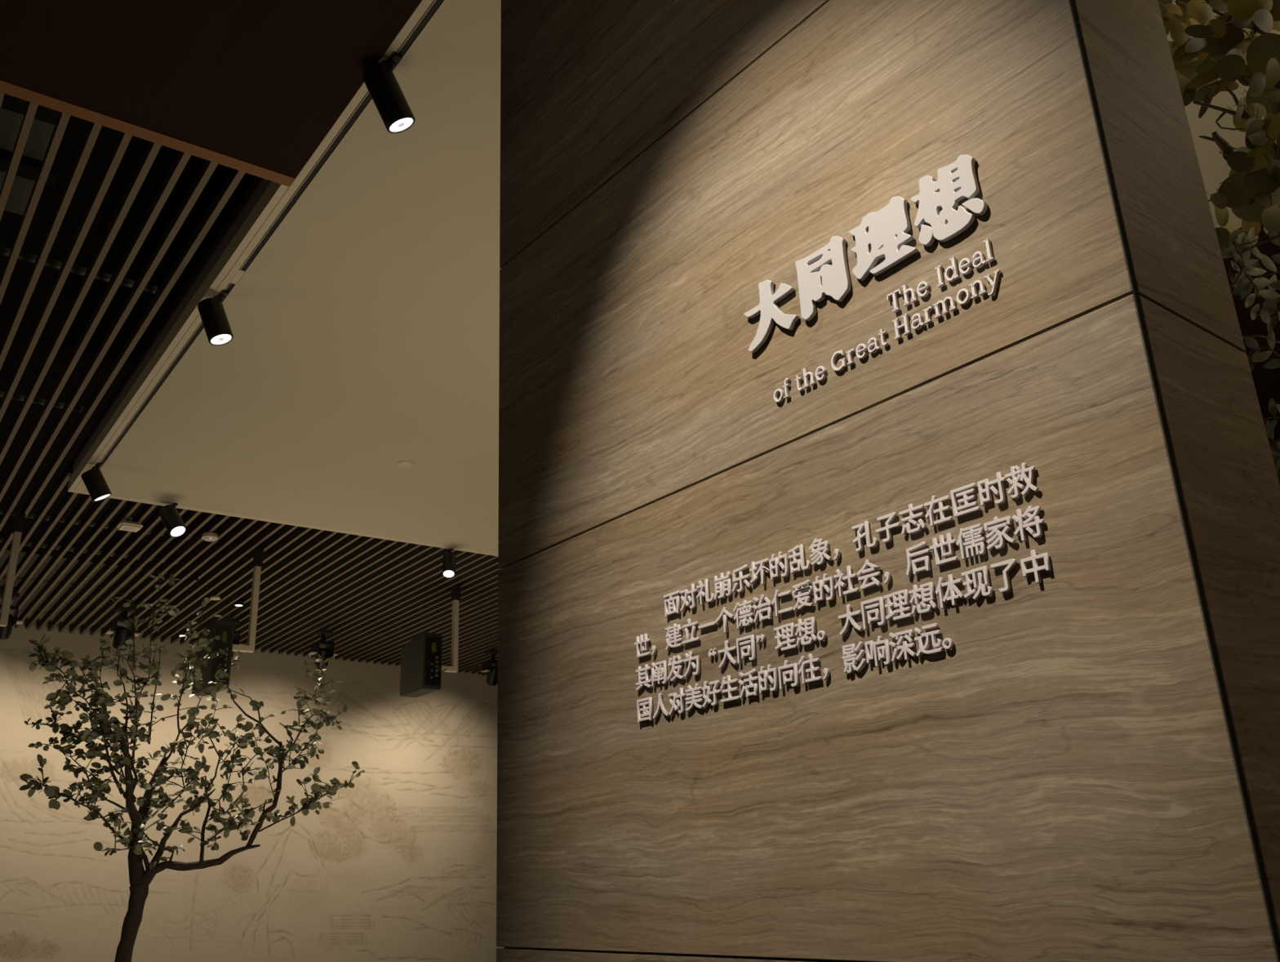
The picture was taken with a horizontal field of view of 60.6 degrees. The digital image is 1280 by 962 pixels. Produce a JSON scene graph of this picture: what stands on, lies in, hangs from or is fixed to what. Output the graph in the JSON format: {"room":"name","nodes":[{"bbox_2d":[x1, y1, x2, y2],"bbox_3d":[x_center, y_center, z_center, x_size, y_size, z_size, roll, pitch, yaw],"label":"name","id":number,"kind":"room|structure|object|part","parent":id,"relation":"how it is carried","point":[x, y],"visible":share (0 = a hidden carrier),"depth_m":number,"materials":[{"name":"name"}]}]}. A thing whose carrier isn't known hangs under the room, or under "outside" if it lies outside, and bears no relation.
{"room":"museum","nodes":[
{"label":"museum","id":0,"kind":"room"},
{"bbox_2d":[0,115,271,576],"bbox_3d":[-0.901,-1.625,7.928,17.000,0.100,24.000,12,-24,-35],"label":"ceiling","id":1,"kind":"structure","parent":0,"point":[76,130],"depth_m":8.00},
{"bbox_2d":[0,93,60,215],"bbox_3d":[-4.658,-2.098,4.989,3.650,0.410,0.960,12,-24,-35],"label":"air duct","id":2,"kind":"object","parent":1,"relation":"hanging from","point":[12,110],"visible":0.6,"depth_m":5.71,"materials":[{"name":"grey metal"}]},
{"bbox_2d":[0,92,500,675],"bbox_3d":[-3.616,0.339,10.303,12.000,0.190,12.136,12,-24,-35],"label":"ceiling slats","id":3,"kind":"structure","parent":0,"point":[376,595],"depth_m":11.18,"materials":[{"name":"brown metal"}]},
{"bbox_2d":[0,585,23,639],"bbox_3d":[-7.008,1.469,12.104,0.351,0.585,0.270,12,-24,-35],"label":"track spotlight","id":4,"kind":"object","parent":3,"relation":"attached to","point":[5,632],"visible":0.66,"depth_m":12.06,"materials":[{"name":"black metal"}]},
{"bbox_2d":[0,512,26,626],"bbox_3d":[-6.006,0.651,9.136,1.434,0.994,0.090,12,-24,-35],"label":"bracket","id":5,"kind":"object","parent":3,"relation":"attached to","point":[20,518],"visible":1,"depth_m":9.50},
{"bbox_2d":[105,600,140,651],"bbox_3d":[-6.073,1.712,12.886,0.351,0.585,0.270,12,-24,-35],"label":"track spotlight","id":6,"kind":"object","parent":3,"relation":"attached to","point":[121,634],"visible":0.66,"depth_m":12.81,"materials":[{"name":"black metal"}]},
{"bbox_3d":[-6.078,1.596,12.928,0.059,0.148,0.056,12,-24,-35],"label":"stem","id":7,"kind":"part","parent":6,"relation":"part of","materials":[{"name":"black metal"}]},
{"bbox_2d":[116,517,142,532],"bbox_3d":[-4.638,0.388,9.975,0.190,0.106,0.190,12,-24,-35],"label":"box","id":8,"kind":"object","parent":3,"relation":"attached to","point":[130,526],"visible":1,"depth_m":9.93,"materials":[{"name":"beige plastic"}]},
{"bbox_2d":[123,526,136,530],"bbox_3d":[-4.636,0.436,9.958,0.110,0.004,0.110,12,-24,-35],"label":"grille","id":9,"kind":"object","parent":8,"relation":"attached to","point":[125,528],"depth_m":9.95,"materials":[{"name":"white metal"}]},
{"bbox_2d":[201,532,217,541],"bbox_3d":[-4.086,0.534,10.413,0.144,0.061,0.144,12,-24,-35],"label":"smoke detector","id":10,"kind":"object","parent":3,"relation":"attached to","point":[208,536],"visible":1,"depth_m":10.37,"materials":[{"name":"beige plastic"}]},
{"bbox_2d":[209,595,220,599],"bbox_3d":[-4.893,1.352,12.625,0.116,0.036,0.116,12,-24,-35],"label":"smoke detector","id":11,"kind":"object","parent":3,"relation":"attached to","point":[212,597],"visible":1,"depth_m":12.59,"materials":[{"name":"beige plastic"}]},
{"bbox_2d":[220,613,244,657],"bbox_3d":[-5.139,1.956,13.669,0.351,0.585,0.270,12,-24,-35],"label":"track spotlight","id":12,"kind":"object","parent":3,"relation":"attached to","point":[236,633],"visible":0.12,"depth_m":13.66,"materials":[{"name":"black metal"}]},
{"bbox_2d":[233,597,244,606],"bbox_3d":[-4.750,1.436,12.989,0.120,0.084,0.120,12,-24,-35],"label":"recessed light","id":13,"kind":"object","parent":3,"relation":"attached to","point":[238,602],"visible":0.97,"depth_m":12.95,"materials":[{"name":"black metal"}]},
{"bbox_2d":[231,549,263,652],"bbox_3d":[-3.882,1.165,10.771,0.263,1.018,0.090,12,-24,-35],"label":"bracket","id":14,"kind":"object","parent":3,"relation":"hanging from","point":[258,555],"visible":0.82,"depth_m":10.78,"materials":[{"name":"white metal"}]},
{"bbox_2d":[191,619,236,696],"bbox_3d":[-4.063,1.697,10.508,0.228,0.630,0.665,12,-24,-35],"label":"projector","id":15,"kind":"object","parent":14,"relation":"hanging from","point":[224,628],"visible":0.63,"depth_m":10.33,"materials":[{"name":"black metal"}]},
{"bbox_3d":[-3.918,1.618,10.292,0.140,0.540,0.008,12,-24,-35],"label":"panel","id":16,"kind":"part","parent":15,"relation":"part of","materials":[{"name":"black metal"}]},
{"bbox_2d":[235,650,239,686],"bbox_3d":[-3.859,1.798,10.514,0.026,0.344,0.020,12,-24,-35],"label":"hanging cord","id":17,"kind":"object","parent":14,"relation":"hanging from","point":[237,663],"visible":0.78,"depth_m":10.51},
{"bbox_3d":[-3.889,1.613,10.589,0.199,0.055,0.070,12,-24,-35],"label":"arm","id":18,"kind":"part","parent":14,"relation":"part of"},
{"bbox_3d":[-3.802,1.255,10.799,0.056,0.862,0.070,12,-24,-35],"label":"post","id":19,"kind":"part","parent":14,"relation":"part of","materials":[{"name":"white metal"}]},
{"bbox_2d":[307,625,337,670],"bbox_3d":[-4.189,2.203,14.464,0.351,0.585,0.270,12,-24,-35],"label":"track spotlight","id":20,"kind":"object","parent":3,"relation":"attached to","point":[327,652],"visible":0.78,"depth_m":14.41,"materials":[{"name":"black metal"}]},
{"bbox_3d":[-4.194,2.087,14.506,0.059,0.148,0.056,12,-24,-35],"label":"stem","id":21,"kind":"part","parent":20,"relation":"part of","materials":[{"name":"black metal"}]},
{"bbox_2d":[441,585,460,672],"bbox_3d":[-2.179,1.660,12.388,0.272,0.984,0.090,12,-24,-35],"label":"bracket","id":22,"kind":"object","parent":3,"relation":"hanging from","point":[455,589],"visible":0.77,"depth_m":12.41,"materials":[{"name":"white metal"}]},
{"bbox_2d":[400,631,446,697],"bbox_3d":[-2.404,2.045,12.188,0.268,0.615,0.666,12,-24,-35],"label":"projector","id":23,"kind":"object","parent":22,"relation":"hanging from","point":[421,670],"visible":1,"depth_m":12.03,"materials":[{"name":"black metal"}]},
{"bbox_3d":[-2.259,1.966,11.972,0.180,0.525,0.008,12,-24,-35],"label":"panel","id":24,"kind":"part","parent":23,"relation":"part of","materials":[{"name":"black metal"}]},
{"bbox_3d":[-2.187,2.091,12.212,0.208,0.055,0.070,12,-24,-35],"label":"arm","id":25,"kind":"part","parent":22,"relation":"part of"},
{"bbox_3d":[-2.095,1.750,12.418,0.056,0.828,0.070,12,-24,-35],"label":"post","id":26,"kind":"part","parent":22,"relation":"part of","materials":[{"name":"white metal"}]},
{"bbox_2d":[480,646,497,685],"bbox_3d":[-2.167,2.729,16.157,0.351,0.585,0.270,12,-24,-35],"label":"track spotlight","id":27,"kind":"object","parent":3,"relation":"attached to","point":[491,679],"visible":0.83,"depth_m":16.06,"materials":[{"name":"black metal"}]},
{"bbox_3d":[-2.172,2.613,16.199,0.059,0.148,0.056,12,-24,-35],"label":"stem","id":28,"kind":"part","parent":27,"relation":"part of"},
{"bbox_2d":[0,549,504,961],"bbox_3d":[-5.251,4.281,15.251,19.000,5.700,0.160,15,-26,-39],"label":"wall","id":29,"kind":"structure","parent":0,"point":[401,866],"depth_m":15.07,"materials":[{"name":"paint"}]},
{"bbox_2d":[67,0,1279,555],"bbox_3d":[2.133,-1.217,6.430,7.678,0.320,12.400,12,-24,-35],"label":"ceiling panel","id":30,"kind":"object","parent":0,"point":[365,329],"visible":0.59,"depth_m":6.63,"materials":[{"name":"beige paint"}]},
{"bbox_2d":[99,282,235,464],"bbox_3d":[-3.144,-0.610,7.132,0.031,0.028,3.180,12,-24,-35],"label":"track","id":31,"kind":"object","parent":30,"relation":"attached to","point":[230,286],"visible":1,"depth_m":7.07,"materials":[{"name":"black metal"}]},
{"bbox_2d":[80,462,111,501],"bbox_3d":[-4.095,0.007,8.265,0.223,0.302,0.142,12,-24,-35],"label":"track spotlight","id":32,"kind":"object","parent":31,"relation":"attached to","point":[94,480],"visible":1,"depth_m":8.20,"materials":[{"name":"black metal"}]},
{"bbox_2d":[197,289,233,345],"bbox_3d":[-2.306,-0.892,5.961,0.197,0.316,0.131,2,-20,-13],"label":"track spotlight","id":33,"kind":"object","parent":31,"relation":"attached to","point":[216,326],"visible":1,"depth_m":5.91,"materials":[{"name":"black metal"}]},
{"bbox_2d":[159,502,186,537],"bbox_3d":[-3.887,0.315,9.120,0.255,0.321,0.161,-14,-23,29],"label":"track spotlight","id":34,"kind":"object","parent":30,"relation":"attached to","point":[169,514],"visible":1,"depth_m":9.07,"materials":[{"name":"black metal"}]},
{"bbox_2d":[0,0,422,186],"bbox_3d":[-1.793,-2.962,0.657,5.844,0.036,7.360,12,-24,-35],"label":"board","id":35,"kind":"object","parent":30,"relation":"attached to","point":[255,87],"visible":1,"depth_m":4.31,"materials":[{"name":"brown wood"}]},
{"bbox_2d":[240,0,445,271],"bbox_3d":[-0.249,-2.052,3.464,0.031,0.028,6.280,12,-24,-35],"label":"track","id":36,"kind":"object","parent":30,"relation":"attached to","point":[434,6],"visible":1,"depth_m":4.87,"materials":[{"name":"black metal"}]},
{"bbox_2d":[362,52,415,133],"bbox_3d":[-0.992,-1.536,4.345,0.214,0.306,0.143,12,-24,-35],"label":"track spotlight","id":37,"kind":"object","parent":36,"relation":"attached to","point":[384,88],"visible":1,"depth_m":4.30,"materials":[{"name":"black metal"}]},
{"bbox_3d":[-1.011,-1.641,4.360,0.083,0.096,0.035,-4,-20,4],"label":"stem","id":38,"kind":"part","parent":37,"relation":"part of","materials":[{"name":"black metal"}]},
{"bbox_2d":[397,460,413,467],"bbox_3d":[-1.830,-0.130,8.558,0.128,0.012,0.128,12,-24,-35],"label":"sprinkler cover","id":39,"kind":"object","parent":30,"relation":"attached to","point":[406,464],"visible":1,"depth_m":8.54,"materials":[{"name":"white plastic"}]},
{"bbox_2d":[442,548,455,577],"bbox_3d":[-1.861,0.798,10.691,0.126,0.313,0.235,1,-20,-8],"label":"track spotlight","id":40,"kind":"object","parent":30,"relation":"attached to","point":[448,558],"visible":1,"depth_m":10.62,"materials":[{"name":"black metal"}]},
{"bbox_2d":[496,0,1279,961],"bbox_3d":[0.323,-0.463,2.737,0.390,5.700,1.931,13,-25,-36],"label":"stone wall","id":41,"kind":"structure","parent":0,"point":[1089,771],"depth_m":2.11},
{"bbox_3d":[0.089,-2.529,3.359,0.012,1.371,1.927,13,-25,-36],"label":"stone panel","id":42,"kind":"part","parent":41,"relation":"part of","materials":[{"name":"beige stone"}]},
{"bbox_3d":[0.252,1.386,1.947,0.012,0.985,1.927,13,-25,-36],"label":"stone panel","id":43,"kind":"part","parent":41,"relation":"part of","materials":[{"name":"brown stone"}]},
{"bbox_3d":[0.135,-1.418,2.958,0.080,0.986,1.926,12,-24,-35],"label":"stone panel","id":44,"kind":"part","parent":41,"relation":"part of","materials":[{"name":"beige stone"}]},
{"bbox_2d":[636,622,953,723],"bbox_3d":[0.267,0.398,2.209,0.006,0.068,0.875,13,-25,-36],"label":"raised text line","id":45,"kind":"object","parent":41,"relation":"attached to","point":[876,651],"visible":1,"depth_m":2.16,"materials":[{"name":"white plastic"}]},
{"bbox_3d":[0.174,-0.487,2.623,0.080,0.986,1.926,12,-24,-35],"label":"stone panel","id":46,"kind":"part","parent":41,"relation":"part of","materials":[{"name":"beige stone"}]},
{"bbox_2d":[634,505,1044,657],"bbox_3d":[0.324,0.228,2.185,0.006,0.076,1.083,13,-25,-36],"label":"raised text line","id":47,"kind":"object","parent":41,"relation":"attached to","point":[972,535],"visible":1,"depth_m":2.07,"materials":[{"name":"white plastic"}]},
{"bbox_2d":[635,549,1051,690],"bbox_3d":[0.326,0.297,2.162,0.006,0.073,1.082,13,-25,-36],"label":"raised text line","id":48,"kind":"object","parent":41,"relation":"attached to","point":[660,672],"visible":1,"depth_m":2.03,"materials":[{"name":"white plastic"}]},
{"bbox_2d":[663,462,1039,617],"bbox_3d":[0.357,0.138,2.169,0.006,0.072,0.970,13,-25,-36],"label":"raised text line","id":49,"kind":"object","parent":41,"relation":"attached to","point":[1018,474],"visible":1,"depth_m":2.09,"materials":[{"name":"white plastic"}]},
{"bbox_2d":[743,154,987,352],"bbox_3d":[0.434,-0.453,2.244,0.011,0.171,0.630,13,-25,-36],"label":"raised title","id":50,"kind":"object","parent":41,"relation":"attached to","point":[882,233],"visible":1,"depth_m":2.19,"materials":[{"name":"plastic"}]},
{"bbox_2d":[773,269,1000,402],"bbox_3d":[0.465,-0.273,2.153,0.007,0.054,0.569,13,-25,-36],"label":"raised lettering","id":51,"kind":"object","parent":41,"relation":"attached to","point":[906,325],"visible":1,"depth_m":2.12},
{"bbox_3d":[0.213,0.449,2.285,0.080,0.998,1.926,12,-24,-35],"label":"stone panel","id":52,"kind":"part","parent":41,"relation":"part of","materials":[{"name":"beige stone"}]},
{"bbox_2d":[887,238,995,312],"bbox_3d":[0.561,-0.382,2.061,0.007,0.048,0.239,13,-25,-36],"label":"raised lettering","id":53,"kind":"object","parent":41,"relation":"attached to","point":[955,276],"visible":1,"depth_m":2.04},
{"bbox_3d":[0.920,-0.728,2.041,0.378,0.986,0.022,13,-25,-36],"label":"stone panel","id":54,"kind":"part","parent":41,"relation":"part of","materials":[{"name":"beige stone"}]},
{"bbox_3d":[0.959,0.208,1.703,0.378,0.998,0.022,13,-25,-36],"label":"stone panel","id":55,"kind":"part","parent":41,"relation":"part of","materials":[{"name":"beige stone"}]},
{"bbox_2d":[1268,438,1279,484],"bbox_3d":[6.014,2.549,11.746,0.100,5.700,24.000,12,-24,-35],"label":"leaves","id":56,"kind":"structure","parent":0,"point":[1273,443],"depth_m":11.54,"materials":[{"name":"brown plant"}]},
{"bbox_3d":[-0.675,3.827,5.963,17.000,0.100,24.000,12,-24,-35],"label":"floor","id":57,"kind":"structure","parent":0,"visible":0},
{"bbox_2d":[18,567,364,961],"bbox_3d":[-3.034,2.335,7.208,2.268,3.742,1.113,12,-24,-35],"label":"indoor tree","id":58,"kind":"object","parent":57,"relation":"on","point":[140,879],"visible":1,"depth_m":7.26,"materials":[{"name":"green plant"}]},
{"bbox_2d":[1157,0,1279,254],"bbox_3d":[2.159,0.251,3.131,0.717,4.482,1.283,-9,-21,17],"label":"broadleaf tree","id":59,"kind":"object","parent":57,"relation":"on","point":[1218,54],"visible":0.88,"depth_m":3.44,"materials":[{"name":"green plant"}]},
{"bbox_2d":[1220,226,1279,473],"bbox_3d":[2.339,0.835,3.422,0.342,3.566,0.542,-9,-21,18],"label":"tree","id":60,"kind":"object","parent":57,"relation":"on","point":[1241,282],"visible":0.79,"depth_m":3.89,"materials":[{"name":"green plant"}]},
{"bbox_3d":[2.077,-0.710,3.814,0.009,0.070,0.073,10,-23,-31],"label":"stem","id":61,"kind":"part","parent":60,"relation":"part of","materials":[{"name":"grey plant"}]},
{"bbox_3d":[2.144,-0.749,3.883,0.133,0.260,0.020,14,-25,-38],"label":"stem","id":62,"kind":"part","parent":60,"relation":"part of","materials":[{"name":"grey plant"}]},
{"bbox_3d":[2.117,-0.862,3.827,0.155,0.073,0.033,-10,-21,20],"label":"stem","id":63,"kind":"part","parent":60,"relation":"part of","materials":[{"name":"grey plant"}]},
{"bbox_3d":[2.223,-0.493,3.877,0.159,0.080,0.013,-10,-21,21],"label":"stem","id":64,"kind":"part","parent":60,"relation":"part of","materials":[{"name":"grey plant"}]},
{"bbox_3d":[2.253,-0.431,3.922,0.155,0.105,0.029,-10,-21,19],"label":"stem","id":65,"kind":"part","parent":60,"relation":"part of","materials":[{"name":"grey plant"}]},
{"bbox_3d":[2.254,-0.749,3.884,0.178,0.048,0.014,-19,-25,38],"label":"stem","id":66,"kind":"part","parent":60,"relation":"part of","materials":[{"name":"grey plant"}]},
{"bbox_3d":[2.314,-0.235,3.910,0.197,0.028,0.012,-15,-23,32],"label":"stem","id":67,"kind":"part","parent":60,"relation":"part of","materials":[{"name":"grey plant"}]}
]}

